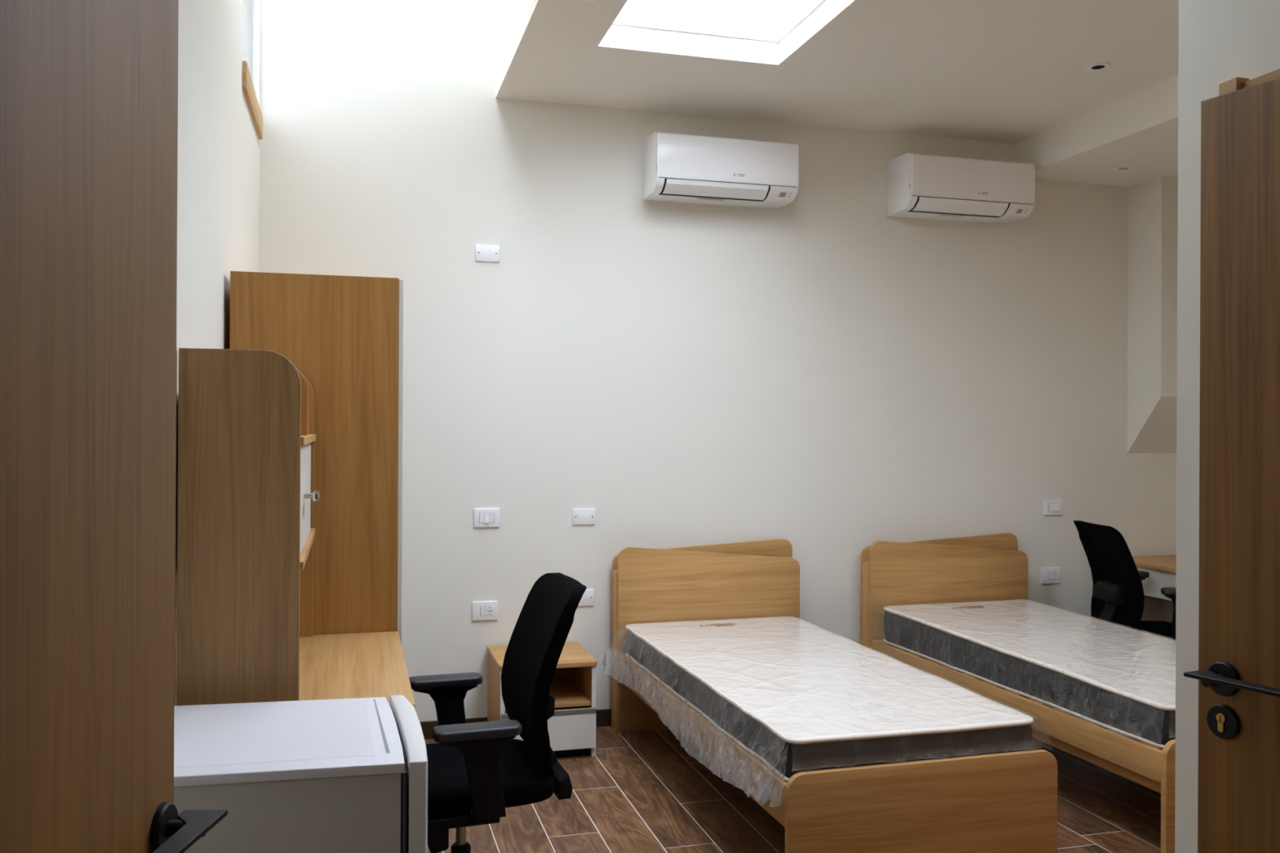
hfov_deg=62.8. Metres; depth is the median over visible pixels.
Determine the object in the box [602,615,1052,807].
mattress
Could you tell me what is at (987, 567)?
bed
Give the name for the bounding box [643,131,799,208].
air conditioner
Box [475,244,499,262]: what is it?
plate
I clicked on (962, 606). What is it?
print
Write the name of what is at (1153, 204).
trim
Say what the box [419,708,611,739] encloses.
baseboard
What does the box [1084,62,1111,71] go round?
recessed light
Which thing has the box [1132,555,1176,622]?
desk
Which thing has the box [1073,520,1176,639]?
office chair
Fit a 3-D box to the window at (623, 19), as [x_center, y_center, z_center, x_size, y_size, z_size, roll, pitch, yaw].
[0.535,-1.749,3.451,0.829,0.050,2.372,0,0,-15]
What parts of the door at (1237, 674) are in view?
handle, lever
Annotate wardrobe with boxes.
[229,271,403,643]
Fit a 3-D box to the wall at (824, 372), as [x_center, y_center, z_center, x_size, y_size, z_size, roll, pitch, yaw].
[0.199,-0.723,5.520,6.700,4.500,0.140,0,0,-15]
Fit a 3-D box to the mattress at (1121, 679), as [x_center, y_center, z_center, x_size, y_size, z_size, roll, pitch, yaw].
[1.996,1.041,4.728,1.016,0.191,1.993,0,0,-17]
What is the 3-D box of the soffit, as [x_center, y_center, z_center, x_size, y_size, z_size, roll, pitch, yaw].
[3.165,-1.512,4.472,1.185,0.195,3.451,0,0,-15]
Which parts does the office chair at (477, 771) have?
armrest, armrest, seat, backrest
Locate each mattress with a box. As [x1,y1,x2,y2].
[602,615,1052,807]
[879,598,1175,748]
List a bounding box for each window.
[241,0,262,139]
[612,0,825,42]
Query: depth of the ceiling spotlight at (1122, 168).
5.74 m
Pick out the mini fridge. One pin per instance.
(338, 775)
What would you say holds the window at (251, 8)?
in the wall at (218, 161)
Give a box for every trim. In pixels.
[1127,176,1177,453]
[1218,68,1279,95]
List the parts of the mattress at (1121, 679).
panel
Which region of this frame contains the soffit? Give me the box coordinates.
[1014,74,1178,186]
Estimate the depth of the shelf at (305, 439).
3.08 m
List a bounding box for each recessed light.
[581,0,597,1]
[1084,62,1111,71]
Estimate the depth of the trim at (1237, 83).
1.94 m
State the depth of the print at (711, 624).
5.18 m
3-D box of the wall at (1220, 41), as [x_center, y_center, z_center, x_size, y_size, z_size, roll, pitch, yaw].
[1.674,-0.048,0.174,0.120,3.150,4.049,0,0,-15]
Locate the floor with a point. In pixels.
(641, 792)
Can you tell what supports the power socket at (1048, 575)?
attached to the wall at (824, 372)
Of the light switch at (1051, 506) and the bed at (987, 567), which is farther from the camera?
the light switch at (1051, 506)
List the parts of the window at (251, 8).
pane, sill, frame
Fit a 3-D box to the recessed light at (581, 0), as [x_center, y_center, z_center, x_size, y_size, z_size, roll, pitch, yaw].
[-0.193,-1.625,3.955,0.108,0.004,0.108,0,0,-15]
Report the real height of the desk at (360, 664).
0.795 m
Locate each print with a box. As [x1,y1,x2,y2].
[710,623,735,626]
[960,605,984,608]
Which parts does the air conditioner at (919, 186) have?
panel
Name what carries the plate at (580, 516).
attached to the wall at (824, 372)
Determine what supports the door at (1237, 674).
in the wall at (1220, 41)
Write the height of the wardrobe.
2.045 m
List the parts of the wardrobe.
door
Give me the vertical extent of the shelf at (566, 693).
0.020 m
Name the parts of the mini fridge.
lid, door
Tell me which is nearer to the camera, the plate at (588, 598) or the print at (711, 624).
the print at (711, 624)
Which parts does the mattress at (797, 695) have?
panel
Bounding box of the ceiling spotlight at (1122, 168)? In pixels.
[1112,165,1133,171]
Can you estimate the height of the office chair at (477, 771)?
1.035 m
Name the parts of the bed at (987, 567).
spacer post, headboard, headboard, rail, footboard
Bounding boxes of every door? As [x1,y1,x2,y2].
[0,0,227,852]
[1183,77,1279,852]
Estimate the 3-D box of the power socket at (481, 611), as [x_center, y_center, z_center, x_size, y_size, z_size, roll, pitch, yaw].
[-0.764,0.910,5.176,0.127,0.094,0.014,0,0,-15]
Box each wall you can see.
[174,0,260,706]
[258,0,1176,721]
[1174,0,1279,852]
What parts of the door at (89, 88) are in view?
handle, lever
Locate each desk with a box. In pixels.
[298,631,415,710]
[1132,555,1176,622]
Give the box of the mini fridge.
[173,695,427,852]
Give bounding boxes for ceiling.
[495,0,1178,143]
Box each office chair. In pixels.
[408,573,586,852]
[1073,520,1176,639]
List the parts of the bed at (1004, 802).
spacer post, headboard, rail, headboard, footboard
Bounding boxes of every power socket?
[471,600,497,621]
[1040,567,1060,584]
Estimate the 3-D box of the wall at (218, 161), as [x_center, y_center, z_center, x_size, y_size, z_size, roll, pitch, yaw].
[-0.855,-0.735,1.269,0.140,4.500,7.500,0,0,-15]
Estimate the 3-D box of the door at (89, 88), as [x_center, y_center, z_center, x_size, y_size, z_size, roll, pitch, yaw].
[-0.533,0.462,0.800,0.110,2.092,0.912,0,0,-2]
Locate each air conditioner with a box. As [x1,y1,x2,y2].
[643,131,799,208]
[886,152,1035,223]
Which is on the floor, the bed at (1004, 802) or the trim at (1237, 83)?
the bed at (1004, 802)
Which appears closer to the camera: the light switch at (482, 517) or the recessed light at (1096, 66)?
the recessed light at (1096, 66)
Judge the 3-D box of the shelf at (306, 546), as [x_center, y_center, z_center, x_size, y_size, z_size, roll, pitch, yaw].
[-1.133,0.359,3.120,0.291,0.022,0.942,0,0,-15]
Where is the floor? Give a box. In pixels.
[424,725,1160,852]
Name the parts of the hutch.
door, panel, handle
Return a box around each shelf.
[299,528,315,570]
[300,434,315,445]
[504,680,591,711]
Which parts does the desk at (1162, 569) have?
panel, modesty panel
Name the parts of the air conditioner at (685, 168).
panel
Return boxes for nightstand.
[487,641,596,757]
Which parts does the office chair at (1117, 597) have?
backrest, seat, armrest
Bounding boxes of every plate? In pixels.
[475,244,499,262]
[572,508,595,524]
[577,589,594,606]
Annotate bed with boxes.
[611,538,1057,852]
[859,533,1175,852]
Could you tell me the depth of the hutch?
2.64 m
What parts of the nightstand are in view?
panel, panel, drawer, handle, panel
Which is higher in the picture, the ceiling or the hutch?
the ceiling
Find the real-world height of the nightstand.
0.441 m
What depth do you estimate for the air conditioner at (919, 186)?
5.62 m
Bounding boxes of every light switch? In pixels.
[473,508,499,527]
[1043,498,1062,515]
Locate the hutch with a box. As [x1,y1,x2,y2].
[176,347,319,706]

